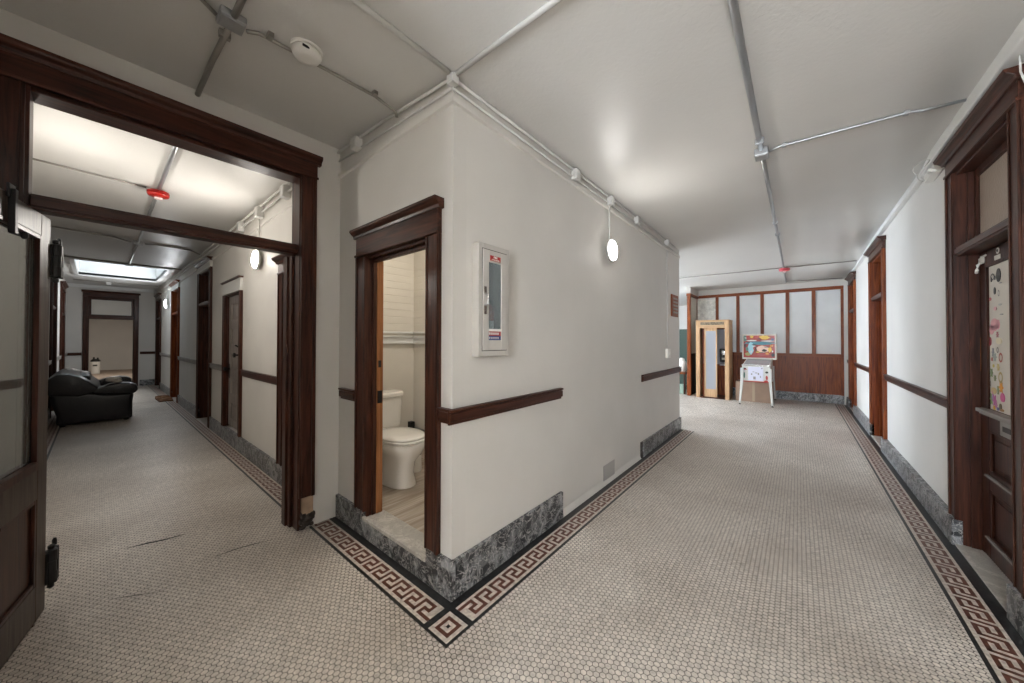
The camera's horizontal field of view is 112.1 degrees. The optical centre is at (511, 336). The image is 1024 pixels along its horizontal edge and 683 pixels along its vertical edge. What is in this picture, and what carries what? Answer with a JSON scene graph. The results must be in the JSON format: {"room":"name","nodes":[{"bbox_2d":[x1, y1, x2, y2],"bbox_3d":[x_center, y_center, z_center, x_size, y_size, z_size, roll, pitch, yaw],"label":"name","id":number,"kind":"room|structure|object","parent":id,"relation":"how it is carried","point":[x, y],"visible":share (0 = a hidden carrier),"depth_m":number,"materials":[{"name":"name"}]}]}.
{"room":"building hallway","nodes":[
{"label":"building hallway","id":0,"kind":"room"},
{"bbox_2d":[48,277,66,378],"bbox_3d":[-7.414,-0.082,5.356,12.350,3.050,0.150,0,-1,40],"label":"wall","id":1,"kind":"structure","parent":0,"point":[63,279],"depth_m":7.56,"materials":[{"name":"paint"}]},
{"bbox_2d":[48,277,57,417],"bbox_3d":[-8.639,0.094,6.423,1.200,2.715,0.230,0,-1,40],"label":"door","id":2,"kind":"structure","parent":1,"relation":"in","point":[53,286],"depth_m":6.73,"materials":[{"name":"brown wood"}]},
{"bbox_2d":[59,281,68,370],"bbox_3d":[-10.678,0.108,8.116,1.300,2.715,0.230,0,-1,40],"label":"door","id":3,"kind":"structure","parent":1,"relation":"in","point":[63,284],"depth_m":8.26,"materials":[{"name":"brown wood"}]},
{"bbox_2d":[65,287,155,385],"bbox_3d":[-12.444,-0.052,9.081,0.150,3.050,4.675,0,-1,40],"label":"wall","id":4,"kind":"structure","parent":0,"point":[74,301],"depth_m":10.38,"materials":[{"name":"paint"}]},
{"bbox_2d":[81,289,140,385],"bbox_3d":[-11.627,0.094,10.003,0.230,2.780,1.120,0,-1,40],"label":"door frame","id":5,"kind":"structure","parent":4,"relation":"in","point":[109,305],"depth_m":10.01,"materials":[{"name":"brown wood"}]},
{"bbox_2d":[67,351,154,355],"bbox_3d":[-11.560,0.489,9.998,0.034,0.080,1.705,0,-1,40],"label":"chair rail","id":6,"kind":"object","parent":4,"relation":"attached to","point":[142,352],"visible":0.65,"depth_m":10.41,"materials":[{"name":"brown wood"}]},
{"bbox_2d":[67,283,156,293],"bbox_3d":[-11.531,-1.391,9.996,0.100,0.150,1.705,0,-1,40],"label":"trim","id":7,"kind":"structure","parent":4,"relation":"attached to","point":[69,284],"depth_m":9.94,"materials":[{"name":"white"}]},
{"bbox_2d":[139,379,153,385],"bbox_3d":[-11.572,1.394,9.995,0.030,0.180,1.663,0,-1,40],"label":"baseboard","id":8,"kind":"structure","parent":4,"relation":"attached to","point":[147,381],"depth_m":10.50,"materials":[{"name":"grey stone"}]},
{"bbox_2d":[88,319,132,370],"bbox_3d":[-15.049,-0.016,12.949,8.800,3.050,7.300,0,-1,40],"label":"wall","id":9,"kind":"structure","parent":0,"point":[110,341],"depth_m":15.72,"materials":[{"name":"paint"}]},
{"bbox_2d":[0,8,339,526],"bbox_3d":[-2.881,-0.119,1.055,0.120,3.050,4.540,0,-1,40],"label":"wall partition","id":10,"kind":"structure","parent":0,"point":[12,25],"depth_m":2.65,"materials":[{"name":"paint"}]},
{"bbox_2d":[0,33,322,626],"bbox_3d":[-2.014,0.026,2.117,0.276,2.785,1.485,0,-1,40],"label":"door frame","id":11,"kind":"structure","parent":10,"relation":"in","point":[30,74],"depth_m":2.13,"materials":[{"name":"brown wood"}]},
{"bbox_2d":[0,182,63,669],"bbox_3d":[-2.149,0.374,1.449,0.084,2.050,1.009,1,-1,-38],"label":"door","id":12,"kind":"structure","parent":11,"relation":"attached to","point":[27,263],"depth_m":1.60,"materials":[{"name":"brown wood"}]},
{"bbox_2d":[157,182,291,459],"bbox_3d":[-6.210,-0.065,6.807,12.350,3.050,0.210,0,-1,40],"label":"wall","id":13,"kind":"structure","parent":0,"point":[259,352],"depth_m":4.15,"materials":[{"name":"paint"}]},
{"bbox_2d":[154,293,161,388],"bbox_3d":[-10.353,0.131,10.167,1.180,2.715,0.250,0,-1,40],"label":"door","id":14,"kind":"structure","parent":13,"relation":"in","point":[158,296],"depth_m":10.40,"materials":[{"name":"brown wood"}]},
{"bbox_2d":[168,279,179,402],"bbox_3d":[-7.745,0.113,8.001,1.200,2.715,0.250,0,-1,40],"label":"door","id":15,"kind":"structure","parent":13,"relation":"in","point":[175,285],"depth_m":8.25,"materials":[{"name":"brown wood"}]},
{"bbox_2d":[160,353,221,370],"bbox_3d":[-7.050,0.477,7.340,7.570,0.085,0.034,0,-1,40],"label":"chair rail","id":16,"kind":"object","parent":13,"relation":"attached to","point":[193,361],"visible":0.79,"depth_m":6.47,"materials":[{"name":"wood"}]},
{"bbox_2d":[194,256,212,427],"bbox_3d":[-5.152,0.095,5.849,1.160,2.715,0.250,0,-1,40],"label":"door","id":17,"kind":"structure","parent":13,"relation":"in","point":[204,267],"depth_m":6.09,"materials":[{"name":"brown wood"}]},
{"bbox_2d":[154,379,281,485],"bbox_3d":[-6.306,1.367,6.726,12.290,0.185,0.032,0,-1,40],"label":"baseboard","id":18,"kind":"structure","parent":13,"relation":"attached to","point":[265,462],"depth_m":4.22,"materials":[{"name":"grey stone"}]},
{"bbox_2d":[155,182,290,291],"bbox_3d":[-6.255,-1.406,6.685,12.050,0.021,0.022,0,-1,40],"label":"conduit","id":19,"kind":"object","parent":13,"relation":"attached to","point":[288,183],"visible":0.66,"depth_m":4.47,"materials":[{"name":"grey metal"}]},
{"bbox_2d":[156,188,291,293],"bbox_3d":[-6.250,-1.341,6.691,12.050,0.017,0.018,0,-1,40],"label":"conduit","id":20,"kind":"object","parent":13,"relation":"attached to","point":[289,190],"visible":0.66,"depth_m":4.47,"materials":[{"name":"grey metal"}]},
{"bbox_2d":[161,201,291,294],"bbox_3d":[-6.307,-1.222,6.753,12.280,0.042,0.018,0,-1,40],"label":"trim","id":21,"kind":"structure","parent":13,"relation":"attached to","point":[289,205],"depth_m":3.95,"materials":[{"name":"paint"}]},
{"bbox_2d":[220,275,243,436],"bbox_3d":[-3.727,0.249,4.620,0.970,2.015,0.138,0,-1,40],"label":"door","id":22,"kind":"structure","parent":13,"relation":"in","point":[232,297],"depth_m":4.74,"materials":[{"name":"brown wood"}]},
{"bbox_2d":[236,221,244,232],"bbox_3d":[-3.378,-1.361,4.287,0.090,0.115,0.069,0,-1,40],"label":"junction box","id":23,"kind":"object","parent":13,"relation":"attached to","point":[239,228],"visible":1,"depth_m":4.26,"materials":[{"name":"white metal"}]},
{"bbox_2d":[251,219,261,268],"bbox_3d":[-2.836,-1.030,3.826,0.220,0.570,0.072,0,-1,40],"label":"wall lamp","id":24,"kind":"object","parent":13,"relation":"attached to","point":[256,259],"visible":0.97,"depth_m":3.78,"materials":[{"name":"white glass"}]},
{"bbox_2d":[251,250,257,267],"bbox_3d":[-2.850,-0.855,3.808,0.196,0.196,0.029,0,-1,40],"label":"diffuser","id":25,"kind":"object","parent":24,"relation":"attached to","point":[254,260],"depth_m":3.77,"materials":[{"name":"white"}]},
{"bbox_2d":[240,369,276,384],"bbox_3d":[-2.832,0.448,3.838,1.355,0.085,0.034,0,-1,40],"label":"chair rail","id":26,"kind":"object","parent":13,"relation":"attached to","point":[271,379],"visible":0.91,"depth_m":3.76,"materials":[{"name":"brown wood"}]},
{"bbox_2d":[254,206,263,218],"bbox_3d":[-2.785,-1.365,3.795,0.090,0.115,0.069,0,-1,40],"label":"junction box","id":27,"kind":"object","parent":13,"relation":"attached to","point":[257,210],"visible":1,"depth_m":3.77,"materials":[{"name":"white metal"}]},
{"bbox_2d":[271,254,289,465],"bbox_3d":[-1.874,0.237,3.087,1.130,2.015,0.190,0,-1,40],"label":"door","id":28,"kind":"structure","parent":13,"relation":"in","point":[279,259],"depth_m":3.36,"materials":[{"name":"brown wood"}]},
{"bbox_2d":[280,184,290,199],"bbox_3d":[-2.155,-1.370,3.271,0.090,0.115,0.069,0,-1,40],"label":"junction box","id":29,"kind":"object","parent":13,"relation":"attached to","point":[284,194],"visible":1,"depth_m":3.25,"materials":[{"name":"white metal"}]},
{"bbox_2d":[336,84,466,601],"bbox_3d":[-0.822,-0.102,2.346,1.400,3.050,0.122,0,-1,40],"label":"wall","id":30,"kind":"structure","parent":0,"point":[431,159],"depth_m":2.02,"materials":[{"name":"paint"}]},
{"bbox_2d":[338,387,353,400],"bbox_3d":[-1.258,0.443,2.629,0.240,0.085,0.034,0,-1,40],"label":"chair rail","id":31,"kind":"object","parent":30,"relation":"attached to","point":[344,393],"visible":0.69,"depth_m":2.61,"materials":[{"name":"brown wood"}]},
{"bbox_2d":[350,135,361,151],"bbox_3d":[-1.149,-1.421,2.541,0.080,0.080,0.059,0,-1,40],"label":"junction box","id":32,"kind":"object","parent":30,"relation":"attached to","point":[355,142],"visible":1,"depth_m":2.52,"materials":[{"name":"white metal"}]},
{"bbox_2d":[337,79,446,153],"bbox_3d":[-0.853,-1.436,2.309,1.404,0.090,0.018,0,-1,40],"label":"conduit","id":33,"kind":"object","parent":30,"relation":"attached to","point":[444,82],"visible":0.81,"depth_m":2.17,"materials":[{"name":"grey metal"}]},
{"bbox_2d":[338,97,452,177],"bbox_3d":[-0.859,-1.298,2.329,1.378,0.042,0.018,0,-1,40],"label":"trim","id":34,"kind":"structure","parent":30,"relation":"attached to","point":[445,104],"depth_m":2.20,"materials":[{"name":"paint"}]},
{"bbox_2d":[349,194,443,561],"bbox_3d":[-0.747,0.264,2.269,1.000,2.078,0.198,0,-1,40],"label":"door frame","id":35,"kind":"structure","parent":30,"relation":"in","point":[417,226],"depth_m":2.33,"materials":[{"name":"brown wood"}]},
{"bbox_2d":[338,86,454,161],"bbox_3d":[-0.851,-1.380,2.319,1.394,0.068,0.014,0,-1,40],"label":"conduit","id":36,"kind":"object","parent":30,"relation":"attached to","point":[449,89],"visible":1,"depth_m":2.17,"materials":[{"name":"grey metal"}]},
{"bbox_2d":[437,407,449,423],"bbox_3d":[-0.372,0.437,1.894,0.093,0.085,0.034,0,-1,40],"label":"chair rail","id":37,"kind":"object","parent":30,"relation":"attached to","point":[442,416],"visible":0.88,"depth_m":1.89,"materials":[{"name":"brown wood"}]},
{"bbox_2d":[447,71,458,86],"bbox_3d":[-0.321,-1.389,1.864,0.050,0.050,0.054,0,-1,40],"label":"junction box","id":38,"kind":"object","parent":30,"relation":"attached to","point":[452,79],"visible":0.94,"depth_m":1.85,"materials":[{"name":"white metal"}]},
{"bbox_2d":[382,457,423,532],"bbox_3d":[-0.744,1.365,3.012,1.833,0.130,1.030,0,-1,40],"label":"floor","id":39,"kind":"structure","parent":0,"point":[407,505],"depth_m":2.69,"materials":[{"name":"grey wood"}]},
{"bbox_2d":[382,389,424,489],"bbox_3d":[-1.119,0.917,3.164,0.859,0.768,0.448,0,-1,40],"label":"toilet","id":40,"kind":"object","parent":39,"relation":"on","point":[402,446],"visible":0.58,"depth_m":2.96,"materials":[{"name":"white ceramic"}]},
{"bbox_2d":[414,453,421,472],"bbox_3d":[-0.931,1.139,3.346,0.110,0.330,0.110,0,-1,40],"label":"toilet brush holder","id":41,"kind":"object","parent":39,"relation":"on","point":[418,464],"visible":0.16,"depth_m":3.31,"materials":[{"name":"white plastic"}]},
{"bbox_2d":[383,250,424,429],"bbox_3d":[-0.741,0.015,3.026,1.833,2.570,1.030,0,-1,40],"label":"wall","id":42,"kind":"structure","parent":0,"point":[404,276],"depth_m":3.77,"materials":[{"name":"white tile"}]},
{"bbox_2d":[383,331,424,343],"bbox_3d":[-0.735,0.005,2.960,1.728,0.130,0.925,0,-1,40],"label":"trim","id":43,"kind":"structure","parent":42,"relation":"attached to","point":[386,339],"depth_m":3.72,"materials":[{"name":"white"}]},
{"bbox_2d":[408,421,424,457],"bbox_3d":[-0.464,1.119,3.277,1.728,0.370,0.070,0,-1,40],"label":"baseboard","id":44,"kind":"structure","parent":42,"relation":"attached to","point":[411,424],"depth_m":3.77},
{"bbox_2d":[0,369,1023,682],"bbox_3d":[-5.262,1.569,11.888,25.700,0.132,18.400,0,-1,40],"label":"floor","id":45,"kind":"structure","parent":0,"point":[766,546],"depth_m":2.00,"materials":[{"name":"tile"}]},
{"bbox_2d":[48,368,137,426],"bbox_3d":[-7.645,1.030,6.309,1.925,0.845,0.990,0,-1,40],"label":"sofa","id":46,"kind":"object","parent":45,"relation":"on","point":[76,396],"visible":0.98,"depth_m":5.68,"materials":[{"name":"black leather"}]},
{"bbox_2d":[80,373,90,379],"bbox_3d":[-7.472,0.819,5.960,0.640,0.340,0.240,0,-1,40],"label":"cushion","id":47,"kind":"object","parent":46,"relation":"on","point":[86,375],"depth_m":5.87,"materials":[{"name":"black leather"}]},
{"bbox_2d":[104,377,122,382],"bbox_3d":[-6.881,0.746,5.948,0.272,0.099,0.212,0,-1,40],"label":"shirt","id":48,"kind":"object","parent":46,"relation":"on","point":[109,379],"visible":1,"depth_m":5.88,"materials":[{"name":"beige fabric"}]},
{"bbox_2d":[90,357,100,373],"bbox_3d":[-16.869,1.170,13.952,0.275,0.668,0.270,0,-1,40],"label":"can","id":49,"kind":"object","parent":45,"relation":"on","point":[95,363],"visible":0.98,"depth_m":13.88,"materials":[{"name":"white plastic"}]},
{"bbox_2d":[155,395,172,401],"bbox_3d":[-8.194,1.446,8.098,1.130,0.043,0.260,0,-1,40],"label":"doormat","id":50,"kind":"object","parent":45,"relation":"on","point":[161,398],"visible":1,"depth_m":7.92,"materials":[{"name":"brown fabric"}]},
{"bbox_2d":[679,329,686,389],"bbox_3d":[4.812,0.656,10.214,0.950,1.720,0.525,0,-1,40],"label":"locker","id":51,"kind":"object","parent":45,"relation":"on","point":[682,332],"visible":0.02,"depth_m":9.84,"materials":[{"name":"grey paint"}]},
{"bbox_2d":[680,372,686,393],"bbox_3d":[4.491,1.225,9.189,0.320,0.560,0.400,0,-1,40],"label":"side table","id":52,"kind":"object","parent":45,"relation":"on","point":[683,373],"visible":0.27,"depth_m":8.96,"materials":[{"name":"brown wood"}]},
{"bbox_2d":[679,358,686,371],"bbox_3d":[4.519,0.754,9.133,0.200,0.372,0.240,0,-1,40],"label":"sack","id":53,"kind":"object","parent":52,"relation":"on","point":[682,363],"visible":0.88,"depth_m":9.05,"materials":[{"name":"white fabric"}]},
{"bbox_2d":[696,319,732,399],"bbox_3d":[5.015,0.551,8.542,0.720,1.895,0.600,0,-1,40],"label":"booth","id":54,"kind":"object","parent":45,"relation":"on","point":[714,378],"visible":1,"depth_m":8.42,"materials":[{"name":"brown wood"}]},
{"bbox_2d":[736,380,773,403],"bbox_3d":[5.634,1.269,8.005,0.690,0.449,0.422,0,-1,40],"label":"cardboard box","id":55,"kind":"object","parent":45,"relation":"on","point":[759,392],"visible":0.87,"depth_m":7.83,"materials":[{"name":"beige cardboard"}]},
{"bbox_2d":[739,334,776,407],"bbox_3d":[5.614,0.718,7.854,0.658,1.550,1.194,0,-1,40],"label":"machine","id":56,"kind":"object","parent":45,"relation":"on","point":[759,351],"visible":0.94,"depth_m":7.87,"materials":[{"name":"white metal"}]},
{"bbox_2d":[744,341,773,344],"bbox_3d":[5.761,0.155,8.024,0.641,0.080,0.003,0,-1,40],"label":"artwork","id":57,"kind":"object","parent":56,"relation":"attached to","point":[745,342],"depth_m":8.03,"materials":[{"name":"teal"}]},
{"bbox_2d":[0,0,1023,305],"bbox_3d":[-5.256,-1.352,11.919,25.700,0.225,18.400,0,-1,40],"label":"ceiling","id":58,"kind":"structure","parent":0,"point":[647,99],"depth_m":2.05,"materials":[{"name":"paint"}]},
{"bbox_2d":[33,158,145,187],"bbox_3d":[-3.889,-1.494,3.117,0.016,0.019,0.802,0,-1,36],"label":"conduit","id":59,"kind":"object","parent":58,"relation":"attached to","point":[33,158],"visible":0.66,"depth_m":3.13,"materials":[{"name":"metal"}]},
{"bbox_2d":[51,225,130,242],"bbox_3d":[-6.031,-1.472,4.921,0.091,0.034,0.854,0,-1,25],"label":"conduit","id":60,"kind":"object","parent":58,"relation":"attached to","point":[51,225],"visible":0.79,"depth_m":4.92,"materials":[{"name":"metal"}]},
{"bbox_2d":[69,257,172,282],"bbox_3d":[-8.782,-1.694,7.753,2.620,0.520,1.380,0,-1,40],"label":"skylight","id":61,"kind":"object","parent":58,"relation":"attached to","point":[83,265],"depth_m":8.40,"materials":[{"name":"white glass"}]},
{"bbox_2d":[64,255,181,269],"bbox_3d":[-7.723,-1.460,6.858,0.071,0.021,1.661,0,-1,39],"label":"conduit","id":62,"kind":"object","parent":58,"relation":"attached to","point":[64,255],"visible":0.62,"depth_m":6.78,"materials":[{"name":"metal"}]},
{"bbox_2d":[137,197,156,242],"bbox_3d":[-4.711,-1.472,4.436,2.800,0.030,0.032,0,-1,40],"label":"conduit","id":63,"kind":"object","parent":58,"relation":"attached to","point":[154,201],"visible":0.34,"depth_m":4.05,"materials":[{"name":"metal"}]},
{"bbox_2d":[146,189,169,200],"bbox_3d":[-3.599,-1.432,3.505,0.168,0.075,0.168,0,-1,40],"label":"fire alarm","id":64,"kind":"object","parent":58,"relation":"attached to","point":[157,194],"visible":1,"depth_m":3.47,"materials":[{"name":"red plastic"}]},
{"bbox_2d":[157,146,177,189],"bbox_3d":[-2.813,-1.485,2.847,1.950,0.030,0.032,0,-1,40],"label":"conduit","id":65,"kind":"object","parent":58,"relation":"attached to","point":[172,154],"visible":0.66,"depth_m":2.99,"materials":[{"name":"metal"}]},
{"bbox_2d":[200,0,217,15],"bbox_3d":[-1.564,-1.445,1.173,0.043,0.032,0.881,0,-1,36],"label":"conduit","id":66,"kind":"object","parent":58,"relation":"attached to","point":[204,2],"visible":1,"depth_m":1.50,"materials":[{"name":"metal"}]},
{"bbox_2d":[195,27,231,96],"bbox_3d":[-1.628,-1.462,1.863,0.782,0.072,0.045,0,-1,40],"label":"conduit","id":67,"kind":"object","parent":58,"relation":"attached to","point":[224,34],"visible":0.96,"depth_m":1.80,"materials":[{"name":"metal"}]},
{"bbox_2d":[216,4,246,35],"bbox_3d":[-1.282,-1.441,1.575,0.095,0.038,0.095,0,-1,40],"label":"junction box","id":68,"kind":"object","parent":58,"relation":"attached to","point":[224,18],"visible":0.98,"depth_m":1.56,"materials":[{"name":"metal"}]},
{"bbox_2d":[231,0,246,19],"bbox_3d":[-0.422,-1.427,0.862,2.136,0.055,0.027,0,-1,40],"label":"conduit","id":69,"kind":"object","parent":58,"relation":"attached to","point":[239,4],"visible":1,"depth_m":1.50,"materials":[{"name":"metal"}]},
{"bbox_2d":[290,37,322,66],"bbox_3d":[-1.038,-1.431,1.744,0.144,0.050,0.144,0,-1,40],"label":"smoke detector","id":70,"kind":"object","parent":58,"relation":"attached to","point":[305,51],"visible":1,"depth_m":1.71,"materials":[{"name":"white plastic"}]},
{"bbox_2d":[246,29,397,117],"bbox_3d":[-0.970,-1.427,1.890,0.063,0.064,0.782,0,-1,41],"label":"conduit","id":71,"kind":"object","parent":58,"relation":"attached to","point":[269,36],"visible":0.98,"depth_m":1.87,"materials":[{"name":"metal"}]},
{"bbox_2d":[350,0,450,74],"bbox_3d":[-0.875,-1.416,1.192,0.026,0.035,1.690,0,-1,40],"label":"conduit","id":72,"kind":"object","parent":58,"relation":"attached to","point":[359,3],"visible":1,"depth_m":1.60,"materials":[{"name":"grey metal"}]},
{"bbox_2d":[455,0,561,75],"bbox_3d":[0.531,-1.415,1.162,2.152,0.029,0.026,0,-1,40],"label":"conduit","id":73,"kind":"object","parent":58,"relation":"attached to","point":[550,4],"visible":1,"depth_m":1.60,"materials":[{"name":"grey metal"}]},
{"bbox_2d":[727,0,763,150],"bbox_3d":[0.651,-1.406,1.114,0.052,0.040,3.720,0,-1,40],"label":"conduit","id":74,"kind":"object","parent":58,"relation":"attached to","point":[733,5],"visible":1,"depth_m":1.76,"materials":[{"name":"metal"}]},
{"bbox_2d":[754,146,768,161],"bbox_3d":[1.884,-1.375,2.599,0.085,0.059,0.110,0,-1,40],"label":"junction box","id":75,"kind":"object","parent":58,"relation":"attached to","point":[764,154],"visible":0.98,"depth_m":2.57,"materials":[{"name":"metal"}]},
{"bbox_2d":[679,260,856,278],"bbox_3d":[4.565,-1.292,6.934,3.382,0.020,0.039,0,-1,38],"label":"conduit","id":76,"kind":"object","parent":58,"relation":"attached to","point":[853,260],"visible":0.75,"depth_m":6.57,"materials":[{"name":"metal"}]},
{"bbox_2d":[761,160,786,281],"bbox_3d":[4.081,-1.317,5.245,0.048,0.116,6.740,0,-1,40],"label":"conduit","id":77,"kind":"object","parent":58,"relation":"attached to","point":[763,162],"visible":0.94,"depth_m":3.63,"materials":[{"name":"metal"}]},
{"bbox_2d":[769,98,966,152],"bbox_3d":[2.289,-1.393,2.298,0.929,0.039,0.037,0,-1,37],"label":"conduit","id":78,"kind":"object","parent":58,"relation":"attached to","point":[906,112],"visible":0.99,"depth_m":2.24,"materials":[{"name":"metal"}]},
{"bbox_2d":[465,91,679,551],"bbox_3d":[0.452,-0.079,4.344,1.948,3.050,4.580,0,-1,40],"label":"wall","id":79,"kind":"structure","parent":0,"point":[586,324],"depth_m":2.71,"materials":[{"name":"paint"}]},
{"bbox_2d":[472,241,508,356],"bbox_3d":[-0.111,-0.213,2.070,0.091,0.660,0.270,0,-1,40],"label":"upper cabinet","id":80,"kind":"object","parent":79,"relation":"attached to","point":[490,263],"visible":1,"depth_m":2.03,"materials":[{"name":"metal"}]},
{"bbox_2d":[448,388,563,425],"bbox_3d":[0.029,0.442,2.278,0.034,0.085,1.139,0,-1,40],"label":"chair rail","id":81,"kind":"object","parent":79,"relation":"attached to","point":[472,412],"visible":1,"depth_m":2.14,"materials":[{"name":"brown wood"}]},
{"bbox_2d":[454,491,562,597],"bbox_3d":[0.041,1.322,2.298,0.027,0.205,1.108,0,-1,40],"label":"baseboard","id":82,"kind":"structure","parent":79,"relation":"attached to","point":[480,560],"depth_m":2.17,"materials":[{"name":"grey stone"}]},
{"bbox_2d":[451,86,679,255],"bbox_3d":[1.168,-1.320,3.673,0.014,0.035,4.680,0,-1,40],"label":"conduit","id":83,"kind":"object","parent":79,"relation":"attached to","point":[452,88],"visible":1,"depth_m":2.44,"materials":[{"name":"white metal"}]},
{"bbox_2d":[451,95,679,257],"bbox_3d":[1.167,-1.280,3.675,0.018,0.042,4.678,0,-1,40],"label":"trim","id":84,"kind":"structure","parent":79,"relation":"attached to","point":[454,100],"depth_m":2.49,"materials":[{"name":"paint"}]},
{"bbox_2d":[459,81,674,246],"bbox_3d":[1.077,-1.379,3.548,0.018,0.017,4.390,0,-1,40],"label":"conduit","id":85,"kind":"object","parent":79,"relation":"attached to","point":[461,84],"visible":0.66,"depth_m":2.44,"materials":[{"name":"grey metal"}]},
{"bbox_2d":[571,168,580,181],"bbox_3d":[0.537,-1.354,2.885,0.054,0.085,0.070,0,-1,40],"label":"junction box","id":86,"kind":"object","parent":79,"relation":"attached to","point":[576,173],"visible":0.96,"depth_m":2.86,"materials":[{"name":"white plastic"}]},
{"bbox_2d":[563,454,640,516],"bbox_3d":[0.963,1.413,3.408,0.018,0.050,1.740,0,-1,40],"label":"baseboard","id":87,"kind":"structure","parent":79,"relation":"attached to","point":[584,497],"depth_m":3.19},
{"bbox_2d":[603,459,614,480],"bbox_3d":[0.966,1.330,3.419,0.008,0.155,0.260,0,-1,40],"label":"access panel","id":88,"kind":"object","parent":79,"relation":"attached to","point":[608,469],"visible":1,"depth_m":3.41,"materials":[{"name":"grey metal"}]},
{"bbox_2d":[606,205,616,261],"bbox_3d":[0.983,-1.020,3.401,0.072,0.565,0.220,0,-1,40],"label":"wall lamp","id":89,"kind":"object","parent":79,"relation":"attached to","point":[611,248],"visible":1,"depth_m":3.35,"materials":[{"name":"white glass"}]},
{"bbox_2d":[608,240,616,259],"bbox_3d":[1.000,-0.848,3.385,0.029,0.196,0.196,0,-1,40],"label":"diffuser","id":90,"kind":"object","parent":89,"relation":"attached to","point":[612,248],"depth_m":3.35,"materials":[{"name":"white"}]},
{"bbox_2d":[641,367,681,381],"bbox_3d":[2.124,0.512,4.801,0.034,0.085,1.750,0,-1,40],"label":"chair rail","id":91,"kind":"object","parent":79,"relation":"attached to","point":[645,377],"visible":1,"depth_m":4.61,"materials":[{"name":"brown wood"}]},
{"bbox_2d":[642,417,680,456],"bbox_3d":[2.122,1.362,4.805,0.027,0.185,1.750,0,-1,40],"label":"baseboard","id":92,"kind":"structure","parent":79,"relation":"attached to","point":[653,441],"depth_m":4.63,"materials":[{"name":"grey stone"}]},
{"bbox_2d":[667,247,667,347],"bbox_3d":[2.227,-0.559,4.942,0.014,1.450,0.013,0,-1,40],"label":"conduit","id":93,"kind":"object","parent":79,"relation":"attached to","point":[667,247],"visible":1,"depth_m":4.93,"materials":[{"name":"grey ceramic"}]},
{"bbox_2d":[671,294,677,316],"bbox_3d":[2.475,-0.466,5.236,0.027,0.330,0.350,0,-1,40],"label":"panel","id":94,"kind":"object","parent":79,"relation":"attached to","point":[674,299],"visible":1,"depth_m":5.20,"materials":[{"name":"brown wood"}]},
{"bbox_2d":[673,297,677,313],"bbox_3d":[2.482,-0.467,5.230,0.008,0.233,0.230,0,-1,40],"label":"grille","id":95,"kind":"object","parent":94,"relation":"attached to","point":[675,299],"depth_m":5.22,"materials":[{"name":"paint"}]},
{"bbox_2d":[679,306,686,328],"bbox_3d":[4.389,-0.013,9.867,7.650,3.050,9.210,0,-1,40],"label":"wall","id":96,"kind":"structure","parent":0,"point":[682,309],"depth_m":13.45,"materials":[{"name":"paint"}]},
{"bbox_2d":[686,287,697,395],"bbox_3d":[4.773,-0.021,9.100,0.100,3.050,0.900,0,-1,40],"label":"wall","id":97,"kind":"structure","parent":0,"point":[691,293],"depth_m":8.92,"materials":[{"name":"white paint"}]},
{"bbox_2d":[697,279,848,404],"bbox_3d":[6.220,-0.024,8.549,3.050,3.050,0.140,0,-1,40],"label":"wall","id":98,"kind":"structure","parent":0,"point":[809,320],"depth_m":8.10,"materials":[{"name":"brown wood"}]},
{"bbox_2d":[856,60,1023,504],"bbox_3d":[3.079,-0.096,2.254,0.160,3.050,14.000,0,-1,40],"label":"wall","id":99,"kind":"structure","parent":0,"point":[915,238],"depth_m":3.21,"materials":[{"name":"paint"}]},
{"bbox_2d":[845,271,856,411],"bbox_3d":[6.859,0.127,6.860,0.250,2.715,1.060,0,-1,40],"label":"door","id":100,"kind":"structure","parent":99,"relation":"in","point":[851,277],"depth_m":7.16,"materials":[{"name":"brown wood"}]},
{"bbox_2d":[846,397,873,435],"bbox_3d":[6.308,1.390,6.288,0.050,0.175,3.200,0,-1,40],"label":"baseboard","id":101,"kind":"structure","parent":99,"relation":"attached to","point":[862,418],"depth_m":5.73,"materials":[{"name":"grey stone"}]},
{"bbox_2d":[863,235,887,447],"bbox_3d":[5.058,0.101,4.690,0.250,2.715,1.180,0,-1,40],"label":"door","id":102,"kind":"structure","parent":99,"relation":"in","point":[876,252],"depth_m":5.01,"materials":[{"name":"brown wood"}]},
{"bbox_2d":[883,374,946,407],"bbox_3d":[3.890,0.497,3.377,0.034,0.080,2.385,0,-1,40],"label":"chair rail","id":103,"kind":"object","parent":99,"relation":"attached to","point":[939,399],"visible":0.77,"depth_m":3.04,"materials":[{"name":"brown wood"}]},
{"bbox_2d":[881,437,962,544],"bbox_3d":[3.883,1.355,3.366,0.050,0.175,2.635,0,-1,40],"label":"baseboard","id":104,"kind":"structure","parent":99,"relation":"attached to","point":[930,500],"depth_m":2.85,"materials":[{"name":"grey stone"}]},
{"bbox_2d":[924,164,943,183],"bbox_3d":[3.273,-1.266,2.672,0.372,0.100,0.083,1,-1,-43],"label":"surface raceway tee","id":105,"kind":"object","parent":99,"relation":"attached to","point":[932,173],"visible":0.85,"depth_m":2.65,"materials":[{"name":"white plastic"}]},
{"bbox_2d":[852,18,1023,270],"bbox_3d":[3.025,-1.362,2.379,0.070,0.135,13.500,0,-1,40],"label":"raceway","id":106,"kind":"structure","parent":99,"relation":"attached to","point":[1008,56],"depth_m":2.02,"materials":[{"name":"white metal"}]},
{"bbox_2d":[933,63,1023,611],"bbox_3d":[2.818,0.069,2.020,0.214,2.715,1.130,0,-1,40],"label":"door","id":107,"kind":"structure","parent":99,"relation":"in","point":[983,161],"depth_m":2.15,"materials":[{"name":"brown wood"}]},
{"bbox_2d":[1006,583,1023,639],"bbox_3d":[0.558,1.307,-0.638,0.050,0.175,6.155,0,-1,40],"label":"baseboard","id":108,"kind":"structure","parent":99,"relation":"attached to","point":[1015,602],"depth_m":1.67,"materials":[{"name":"grey stone"}]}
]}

